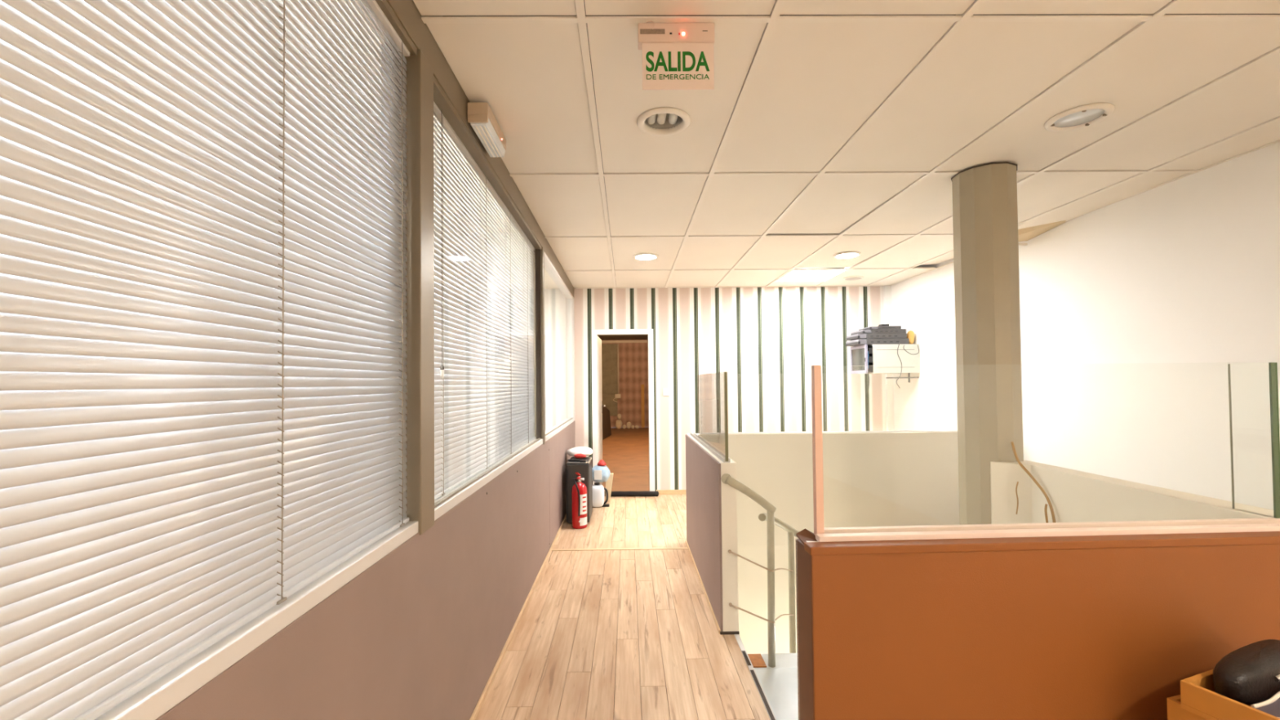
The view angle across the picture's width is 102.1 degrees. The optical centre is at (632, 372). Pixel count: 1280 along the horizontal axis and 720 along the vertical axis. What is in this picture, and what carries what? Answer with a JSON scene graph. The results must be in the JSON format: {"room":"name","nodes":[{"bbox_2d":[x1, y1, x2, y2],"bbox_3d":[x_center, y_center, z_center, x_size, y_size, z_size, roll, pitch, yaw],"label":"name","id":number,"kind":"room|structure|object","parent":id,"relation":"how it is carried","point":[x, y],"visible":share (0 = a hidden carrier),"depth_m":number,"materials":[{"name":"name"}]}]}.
{"room":"office corridor","nodes":[
{"label":"office corridor","id":0,"kind":"room"},
{"bbox_2d":[155,0,575,719],"bbox_3d":[-0.675,0.047,0.868,0.096,2.593,10.550,-1,-1,-1],"label":"wall","id":1,"kind":"structure","parent":0,"point":[421,633],"depth_m":1.58,"materials":[{"name":"beige paint"}]},
{"bbox_2d":[93,0,418,719],"bbox_3d":[-0.658,-0.312,-1.371,0.083,1.461,5.860,-1,-1,-1],"label":"window","id":2,"kind":"structure","parent":1,"relation":"in","point":[153,700],"depth_m":0.88,"materials":[{"name":"white metal"}]},
{"bbox_2d":[0,0,409,719],"bbox_3d":[-0.666,-0.291,0.472,0.032,1.416,2.145,-1,-1,-1],"label":"blind","id":3,"kind":"object","parent":2,"relation":"attached to","point":[203,300],"visible":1,"depth_m":0.76,"materials":[{"name":"white plastic"}]},
{"bbox_2d":[466,102,506,157],"bbox_3d":[-0.612,-1.023,2.202,0.085,0.088,0.315,-1,-1,-1],"label":"light","id":4,"kind":"object","parent":1,"relation":"attached to","point":[481,117],"visible":1,"depth_m":2.12,"materials":[{"name":"white"}]},
{"bbox_2d":[470,118,505,157],"bbox_3d":[-0.614,-0.999,2.205,0.076,0.033,0.297,-1,-1,-1],"label":"diffuser","id":5,"kind":"object","parent":4,"relation":"attached to","point":[486,130],"depth_m":2.17,"materials":[{"name":"white plastic"}]},
{"bbox_2d":[433,75,542,520],"bbox_3d":[-0.699,-0.230,2.752,0.083,1.461,2.172,-1,-1,-1],"label":"window","id":6,"kind":"structure","parent":1,"relation":"in","point":[443,504],"depth_m":2.45,"materials":[{"name":"white metal"}]},
{"bbox_2d":[433,101,536,499],"bbox_3d":[-0.717,-0.246,2.756,0.044,1.416,2.135,-1,-1,-1],"label":"blind","id":7,"kind":"object","parent":6,"relation":"attached to","point":[484,384],"visible":0.88,"depth_m":2.34,"materials":[{"name":"white plastic"}]},
{"bbox_2d":[469,513,566,719],"bbox_3d":[-0.637,1.378,3.157,0.014,0.022,5.780,-1,-1,-1],"label":"baseboard","id":8,"kind":"structure","parent":1,"relation":"attached to","point":[487,686],"depth_m":2.65,"materials":[{"name":"brown wood"}]},
{"bbox_2d":[544,252,573,441],"bbox_3d":[-0.721,-0.186,4.983,0.083,1.461,2.170,-1,-1,-1],"label":"window","id":9,"kind":"structure","parent":1,"relation":"in","point":[549,268],"depth_m":5.53,"materials":[{"name":"white metal"}]},
{"bbox_2d":[434,231,531,337],"bbox_3d":[-2.146,0.190,3.846,2.783,2.453,0.050,-1,-1,-1],"label":"wall","id":10,"kind":"structure","parent":0,"point":[517,232],"depth_m":3.85,"materials":[{"name":"white paint"}]},
{"bbox_2d":[597,335,647,340],"bbox_3d":[-0.121,-1.133,10.909,3.200,0.100,9.230,-1,-1,-1],"label":"ceiling","id":11,"kind":"structure","parent":0,"point":[602,337],"depth_m":14.73,"materials":[{"name":"paint"}]},
{"bbox_2d":[475,426,770,719],"bbox_3d":[0.733,1.503,5.529,4.750,0.160,19.900,-1,-1,-1],"label":"floor","id":12,"kind":"structure","parent":0,"point":[599,634],"depth_m":2.74,"materials":[{"name":"brown wood"}]},
{"bbox_2d":[571,472,586,528],"bbox_3d":[-0.491,1.163,4.771,0.143,0.512,0.147,-2,-2,43],"label":"fire extinguisher","id":13,"kind":"object","parent":12,"relation":"on","point":[579,491],"visible":1,"depth_m":4.71,"materials":[{"name":"red metal"}]},
{"bbox_2d":[566,456,592,523],"bbox_3d":[-0.517,1.132,5.082,0.217,0.587,0.443,-1,-1,-1],"label":"trash can","id":14,"kind":"object","parent":12,"relation":"on","point":[584,467],"visible":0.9,"depth_m":4.87,"materials":[{"name":"grey metal"}]},
{"bbox_2d":[567,458,582,461],"bbox_3d":[-0.556,0.839,4.978,0.154,0.021,0.040,-1,-1,-1],"label":"strap","id":15,"kind":"object","parent":14,"relation":"on","point":[570,460],"visible":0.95,"depth_m":4.96,"materials":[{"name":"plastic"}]},
{"bbox_2d":[573,453,586,457],"bbox_3d":[-0.510,0.807,5.035,0.124,0.046,0.060,-1,-1,-1],"label":"packet","id":16,"kind":"object","parent":14,"relation":"on","point":[576,455],"visible":1,"depth_m":5.01,"materials":[{"name":"plastic"}]},
{"bbox_2d":[567,446,593,456],"bbox_3d":[-0.529,0.793,5.221,0.260,0.090,0.306,-1,-1,-1],"label":"plastic bag","id":17,"kind":"object","parent":14,"relation":"on","point":[578,450],"visible":0.77,"depth_m":5.12,"materials":[{"name":"white plastic"}]},
{"bbox_2d":[592,482,609,506],"bbox_3d":[-0.353,1.306,5.552,0.208,0.255,0.139,-1,-1,-1],"label":"plastic jug","id":18,"kind":"object","parent":12,"relation":"on","point":[598,489],"visible":0.88,"depth_m":5.49,"materials":[{"name":"white plastic"}]},
{"bbox_2d":[591,464,610,482],"bbox_3d":[-0.345,1.082,5.599,0.213,0.176,0.201,-1,-1,-1],"label":"plastic bag","id":19,"kind":"object","parent":18,"relation":"on","point":[606,473],"visible":0.8,"depth_m":5.52,"materials":[{"name":"plastic"}]},
{"bbox_2d":[594,470,601,479],"bbox_3d":[-0.365,1.083,5.496,0.080,0.100,0.010,-1,-1,-1],"label":"paper label","id":20,"kind":"object","parent":19,"relation":"attached to","point":[597,473],"visible":1,"depth_m":5.49,"materials":[{"name":"white paper"}]},
{"bbox_2d":[597,459,606,466],"bbox_3d":[-0.333,0.967,5.599,0.100,0.060,0.098,-1,-1,-1],"label":"funnel","id":21,"kind":"object","parent":19,"relation":"on","point":[602,463],"visible":1,"depth_m":5.57,"materials":[{"name":"plastic"}]},
{"bbox_2d":[602,404,611,439],"bbox_3d":[-0.924,1.097,12.224,0.777,0.948,2.096,-1,-1,-1],"label":"leaning board","id":22,"kind":"object","parent":12,"relation":"on","point":[606,432],"visible":0.29,"depth_m":12.64,"materials":[{"name":"brown wood"}]},
{"bbox_2d":[604,472,613,502],"bbox_3d":[-0.259,1.283,5.803,0.094,0.310,0.060,-1,-1,-1],"label":"packet","id":23,"kind":"object","parent":12,"relation":"on","point":[609,482],"visible":0.66,"depth_m":5.77,"materials":[{"name":"beige paper"}]},
{"bbox_2d":[615,419,622,428],"bbox_3d":[-0.396,1.483,14.973,0.214,0.275,0.159,-1,-1,-1],"label":"lump","id":24,"kind":"object","parent":12,"relation":"on","point":[619,423],"visible":1,"depth_m":14.91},
{"bbox_2d":[617,413,621,419],"bbox_3d":[-0.383,1.260,14.976,0.126,0.171,0.097,-1,-1,-1],"label":"lump","id":25,"kind":"object","parent":24,"relation":"on","point":[619,416],"visible":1,"depth_m":14.94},
{"bbox_2d":[551,546,688,551],"bbox_3d":[-0.106,1.401,4.117,1.095,0.004,0.040,-1,-1,-1],"label":"trim","id":26,"kind":"structure","parent":12,"relation":"on","point":[674,548],"depth_m":4.11,"materials":[{"name":"brown wood"}]},
{"bbox_2d":[626,422,631,428],"bbox_3d":[-0.104,1.514,14.974,0.146,0.208,0.111,-1,-1,-1],"label":"lump","id":27,"kind":"object","parent":12,"relation":"on","point":[628,424],"visible":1,"depth_m":14.93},
{"bbox_2d":[604,491,658,496],"bbox_3d":[-0.021,1.409,6.038,0.656,0.060,0.065,-1,-1,2],"label":"roll","id":28,"kind":"object","parent":12,"relation":"on","point":[613,493],"visible":0.89,"depth_m":6.01,"materials":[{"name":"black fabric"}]},
{"bbox_2d":[640,384,644,427],"bbox_3d":[0.309,0.982,15.392,0.090,1.280,0.090,-1,-1,-1],"label":"board","id":29,"kind":"object","parent":12,"relation":"on","point":[642,385],"visible":1,"depth_m":15.35,"materials":[{"name":"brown wood"}]},
{"bbox_2d":[734,634,776,719],"bbox_3d":[0.552,1.438,2.102,0.024,0.168,1.210,-1,-1,-1],"label":"trim","id":30,"kind":"structure","parent":12,"relation":"attached to","point":[760,689],"depth_m":2.29,"materials":[{"name":"silver metal"}]},
{"bbox_2d":[951,161,1023,524],"bbox_3d":[1.939,0.137,2.817,0.306,2.464,0.306,-1,-1,-1],"label":"column","id":31,"kind":"structure","parent":12,"relation":"on","point":[989,413],"depth_m":2.71,"materials":[{"name":"grey paint"}]},
{"bbox_2d":[1010,441,1055,522],"bbox_3d":[1.949,0.590,2.520,0.026,0.483,0.256,0,-1,-6],"label":"loose cable","id":32,"kind":"object","parent":31,"relation":"hanging from","point":[1023,467],"visible":0.85,"depth_m":2.51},
{"bbox_2d":[1044,503,1048,522],"bbox_3d":[1.938,0.722,2.421,0.013,0.216,0.022,-1,-1,24],"label":"loose cable","id":33,"kind":"object","parent":32,"relation":"hanging from","point":[1046,504],"visible":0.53,"depth_m":2.42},
{"bbox_2d":[601,339,648,427],"bbox_3d":[-0.154,0.319,15.521,3.200,2.620,0.150,-1,-1,-1],"label":"wall","id":34,"kind":"structure","parent":0,"point":[633,353],"depth_m":15.49,"materials":[{"name":"paper"}]},
{"bbox_2d":[613,394,620,402],"bbox_3d":[-0.465,0.756,15.441,0.231,0.251,0.076,-1,-1,-1],"label":"junction box","id":35,"kind":"object","parent":34,"relation":"attached to","point":[616,396],"visible":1,"depth_m":15.41,"materials":[{"name":"beige plastic"}]},
{"bbox_2d":[617,343,618,394],"bbox_3d":[-0.427,-0.120,15.472,0.041,1.500,0.041,-1,-1,22],"label":"conduit","id":36,"kind":"object","parent":34,"relation":"attached to","point":[617,344],"visible":1,"depth_m":15.46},
{"bbox_2d":[128,0,1279,288],"bbox_3d":[-0.146,-1.232,0.948,6.750,0.282,10.650,-1,-1,-1],"label":"ceiling","id":37,"kind":"structure","parent":0,"point":[825,129],"depth_m":2.23,"materials":[{"name":"tile"}]},
{"bbox_2d":[632,253,658,260],"bbox_3d":[0.118,-1.102,4.634,0.232,0.141,0.232,-1,-1,-1],"label":"recessed light","id":38,"kind":"object","parent":37,"relation":"in","point":[641,256],"visible":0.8,"depth_m":4.62,"materials":[{"name":"plastic"}]},
{"bbox_2d":[635,254,655,258],"bbox_3d":[0.118,-1.041,4.633,0.171,0.004,0.171,-1,-1,-1],"label":"diffuser","id":39,"kind":"object","parent":38,"relation":"attached to","point":[637,256],"depth_m":4.63,"materials":[{"name":"white"}]},
{"bbox_2d":[636,106,690,136],"bbox_3d":[0.135,-1.149,2.250,0.232,0.141,0.232,-1,-1,-1],"label":"recessed light","id":40,"kind":"object","parent":37,"relation":"in","point":[662,121],"visible":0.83,"depth_m":2.28,"materials":[{"name":"metal"}]},
{"bbox_2d":[637,21,715,89],"bbox_3d":[0.139,-0.996,1.639,0.241,0.209,0.050,-1,-1,-1],"label":"exit sign","id":41,"kind":"object","parent":37,"relation":"hanging from","point":[676,55],"visible":1,"depth_m":1.63,"materials":[{"name":"plastic"}]},
{"bbox_2d":[776,269,848,281],"bbox_3d":[1.903,-1.045,5.539,0.574,0.014,0.588,-1,-1,-1],"label":"ceiling light panel","id":42,"kind":"object","parent":37,"relation":"attached to","point":[816,275],"visible":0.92,"depth_m":5.53,"materials":[{"name":"plastic"}]},
{"bbox_2d":[833,251,861,258],"bbox_3d":[1.928,-1.119,4.652,0.232,0.141,0.232,-1,-1,-1],"label":"recessed light","id":43,"kind":"object","parent":37,"relation":"in","point":[847,255],"visible":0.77,"depth_m":4.64,"materials":[{"name":"plastic"}]},
{"bbox_2d":[836,253,857,257],"bbox_3d":[1.928,-1.058,4.651,0.171,0.004,0.171,-1,-1,-1],"label":"diffuser","id":44,"kind":"object","parent":43,"relation":"attached to","point":[838,255],"depth_m":4.67,"materials":[{"name":"white"}]},
{"bbox_2d":[843,275,863,280],"bbox_3d":[2.433,-1.042,5.706,0.208,0.012,0.206,-1,-1,-1],"label":"ceiling speaker","id":45,"kind":"object","parent":37,"relation":"attached to","point":[852,277],"visible":1,"depth_m":5.67,"materials":[{"name":"plastic"}]},
{"bbox_2d":[844,277,862,279],"bbox_3d":[2.433,-1.042,5.706,0.184,0.012,0.183,-1,-1,-1],"label":"grille","id":46,"kind":"object","parent":45,"relation":"attached to","point":[846,278],"depth_m":5.69,"materials":[{"name":"white metal"}]},
{"bbox_2d":[1017,220,1066,245],"bbox_3d":[2.952,-1.046,3.829,0.280,0.091,0.455,-1,-1,-1],"label":"ceiling strip","id":47,"kind":"object","parent":37,"relation":"attached to","point":[1025,233],"visible":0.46,"depth_m":3.85,"materials":[{"name":"paint"}]},
{"bbox_2d":[1044,102,1115,132],"bbox_3d":[1.935,-1.166,2.248,0.232,0.143,0.232,-1,-1,-1],"label":"recessed light","id":48,"kind":"object","parent":37,"relation":"in","point":[1086,115],"visible":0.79,"depth_m":2.24,"materials":[{"name":"metal"}]},
{"bbox_2d":[685,434,739,634],"bbox_3d":[0.494,0.937,3.502,0.106,0.895,1.571,-1,-1,-1],"label":"wall","id":49,"kind":"structure","parent":0,"point":[711,503],"depth_m":2.90,"materials":[{"name":"beige paint"}]},
{"bbox_2d":[689,371,730,462],"bbox_3d":[0.490,0.249,3.471,0.036,0.481,1.459,-1,-1,-1],"label":"glass balustrade","id":50,"kind":"object","parent":49,"relation":"on","point":[724,458],"visible":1,"depth_m":2.75,"materials":[{"name":"glass"}]},
{"bbox_2d":[544,281,885,491],"bbox_3d":[-0.186,0.148,6.207,6.750,2.593,0.120,-1,-1,-1],"label":"wall","id":51,"kind":"structure","parent":0,"point":[767,341],"depth_m":6.17,"materials":[{"name":"paint"}]},
{"bbox_2d":[591,328,654,491],"bbox_3d":[-0.113,0.469,6.495,0.731,1.962,0.744,-1,-1,-1],"label":"door frame","id":52,"kind":"structure","parent":51,"relation":"in","point":[597,383],"depth_m":6.14,"materials":[{"name":"paint"}]},
{"bbox_2d":[663,388,670,395],"bbox_3d":[0.409,0.226,6.144,0.084,0.088,0.014,-1,-1,-1],"label":"light switch","id":53,"kind":"object","parent":51,"relation":"attached to","point":[666,391],"visible":1,"depth_m":6.14,"materials":[{"name":"white plastic"}]},
{"bbox_2d":[656,489,686,494],"bbox_3d":[1.690,1.398,6.135,2.823,0.055,0.012,-1,-1,-1],"label":"baseboard","id":54,"kind":"structure","parent":51,"relation":"attached to","point":[660,491],"depth_m":6.12,"materials":[{"name":"brown wood"}]},
{"bbox_2d":[883,285,893,431],"bbox_3d":[3.052,0.186,6.153,0.075,2.453,0.050,-1,-1,-1],"label":"trim","id":55,"kind":"structure","parent":51,"relation":"attached to","point":[889,395],"depth_m":6.14,"materials":[{"name":"white paint"}]},
{"bbox_2d":[686,431,959,653],"bbox_3d":[1.799,2.288,4.221,2.660,3.599,0.104,-1,-1,-1],"label":"wall","id":56,"kind":"structure","parent":0,"point":[899,478],"depth_m":4.19,"materials":[{"name":"beige paint"}]},
{"bbox_2d":[700,430,957,434],"bbox_3d":[1.837,0.485,4.260,2.550,0.006,0.076,-1,-1,-1],"label":"trim","id":57,"kind":"structure","parent":56,"relation":"on","point":[896,431],"depth_m":4.23,"materials":[{"name":"metal"}]},
{"bbox_2d":[795,528,1279,719],"bbox_3d":[1.256,0.896,1.464,1.562,0.906,0.121,0,-1,-2],"label":"wall","id":58,"kind":"structure","parent":0,"point":[1079,627],"depth_m":1.40,"materials":[{"name":"orange paint"}]},
{"bbox_2d":[811,362,1279,542],"bbox_3d":[1.271,0.218,1.502,1.518,0.492,0.070,0,-1,-2],"label":"glass balustrade","id":59,"kind":"object","parent":58,"relation":"on","point":[822,534],"visible":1,"depth_m":1.47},
{"bbox_2d":[891,140,1279,510],"bbox_3d":[3.192,0.061,0.906,0.100,2.693,10.550,-1,-1,-1],"label":"wall","id":60,"kind":"structure","parent":0,"point":[1152,284],"depth_m":3.11,"materials":[{"name":"white paint"}]},
{"bbox_2d":[849,343,919,382],"bbox_3d":[2.796,-0.099,5.755,0.590,0.412,0.392,-1,-1,-1],"label":"upper cabinet","id":61,"kind":"object","parent":60,"relation":"attached to","point":[864,358],"visible":0.94,"depth_m":5.56,"materials":[{"name":"grey metal"}]},
{"bbox_2d":[845,337,908,346],"bbox_3d":[2.710,-0.337,5.749,0.548,0.065,0.332,-1,-1,-1],"label":"box","id":62,"kind":"object","parent":61,"relation":"on","point":[896,340],"visible":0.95,"depth_m":5.59,"materials":[{"name":"grey plastic"}]},
{"bbox_2d":[845,333,906,340],"bbox_3d":[2.702,-0.399,5.750,0.533,0.057,0.312,-1,-1,-1],"label":"box","id":63,"kind":"object","parent":62,"relation":"on","point":[868,335],"visible":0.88,"depth_m":5.60,"materials":[{"name":"grey plastic"}]},
{"bbox_2d":[850,328,906,335],"bbox_3d":[2.731,-0.451,5.762,0.473,0.045,0.312,-1,-1,-1],"label":"box","id":64,"kind":"object","parent":63,"relation":"on","point":[871,331],"visible":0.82,"depth_m":5.61,"materials":[{"name":"grey plastic"}]},
{"bbox_2d":[858,325,901,330],"bbox_3d":[2.746,-0.491,5.758,0.343,0.033,0.282,-1,-1,-1],"label":"box","id":65,"kind":"object","parent":64,"relation":"on","point":[878,326],"visible":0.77,"depth_m":5.62,"materials":[{"name":"grey plastic"}]},
{"bbox_2d":[896,342,902,387],"bbox_3d":[2.859,-0.082,5.558,0.058,0.493,0.033,-1,-1,-1],"label":"loose wire","id":66,"kind":"object","parent":61,"relation":"attached to","point":[899,343],"visible":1,"depth_m":5.55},
{"bbox_2d":[906,330,914,344],"bbox_3d":[3.027,-0.386,5.640,0.076,0.154,0.061,-1,-1,-1],"label":"packet","id":67,"kind":"object","parent":61,"relation":"on","point":[910,335],"visible":0.85,"depth_m":5.61,"materials":[{"name":"paper"}]},
{"bbox_2d":[990,460,1273,524],"bbox_3d":[1.976,0.902,2.137,0.221,0.907,1.170,-1,-1,-1],"label":"wall","id":68,"kind":"structure","parent":0,"point":[1074,495],"depth_m":2.24,"materials":[{"name":"beige paint"}]},
{"bbox_2d":[1015,481,1018,514],"bbox_3d":[1.918,0.623,2.579,0.021,0.162,0.008,0,-1,-19],"label":"loose cable","id":69,"kind":"object","parent":68,"relation":"hanging from","point":[1017,482],"visible":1,"depth_m":2.58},
{"bbox_2d":[1227,362,1279,518],"bbox_3d":[1.942,0.204,1.621,0.018,0.469,0.124,-1,-1,2],"label":"glass balustrade","id":70,"kind":"object","parent":68,"relation":"on","point":[1273,366],"visible":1,"depth_m":1.56,"materials":[{"name":"clear glass"}]},
{"bbox_3d":[1.818,4.109,2.787,2.685,0.100,2.900,-1,-1,-1],"label":"floor","id":71,"kind":"structure","parent":0,"visible":0},
{"bbox_2d":[753,653,798,719],"bbox_3d":[1.236,2.787,2.163,1.331,2.530,1.412,-1,-1,-1],"label":"staircase","id":72,"kind":"structure","parent":71,"relation":"on","point":[779,683],"depth_m":2.55,"materials":[{"name":"stone"}]},
{"bbox_2d":[747,653,766,667],"bbox_3d":[0.643,1.538,2.768,0.117,0.006,0.127,-1,-1,-1],"label":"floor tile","id":73,"kind":"structure","parent":72,"relation":"on","point":[757,660],"depth_m":2.76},
{"bbox_2d":[720,473,799,667],"bbox_3d":[1.001,1.701,2.994,1.180,2.338,0.423,0,-1,-18],"label":"stair handrail","id":74,"kind":"object","parent":72,"relation":"on","point":[726,478],"visible":0.69,"depth_m":2.72,"materials":[{"name":"beige metal"}]},
{"bbox_3d":[1.876,1.278,-1.517,2.602,0.012,5.780,-1,-1,-1],"label":"floor","id":75,"kind":"structure","parent":0,"visible":0},
{"bbox_2d":[1166,694,1207,719],"bbox_3d":[1.562,1.060,1.114,0.400,0.535,0.420,0,-1,-15],"label":"carton","id":76,"kind":"object","parent":75,"relation":"on","point":[1175,712],"visible":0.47,"depth_m":1.25,"materials":[{"name":"brown cardboard"}]},
{"bbox_2d":[1180,668,1279,719],"bbox_3d":[1.541,0.760,1.137,0.380,0.065,0.340,0,-1,-20],"label":"carton","id":77,"kind":"object","parent":76,"relation":"on","point":[1198,696],"visible":0.45,"depth_m":1.19,"materials":[{"name":"brown cardboard"}]},
{"bbox_3d":[1.536,0.775,1.135,0.410,0.010,0.391,-1,-1,-1],"label":"paper sheet","id":78,"kind":"object","parent":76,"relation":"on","visible":0},
{"bbox_2d":[1213,639,1279,703],"bbox_3d":[1.520,0.718,1.247,0.311,0.100,0.088,0,-1,-20],"label":"leather bag","id":79,"kind":"object","parent":78,"relation":"on","point":[1250,673],"visible":0.97,"depth_m":1.20,"materials":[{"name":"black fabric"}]},
{"bbox_2d":[1250,691,1279,718],"bbox_3d":[1.521,0.736,1.174,0.314,0.038,0.058,0,-1,-17],"label":"folder","id":80,"kind":"object","parent":78,"relation":"on","point":[1271,706],"visible":0.75,"depth_m":1.16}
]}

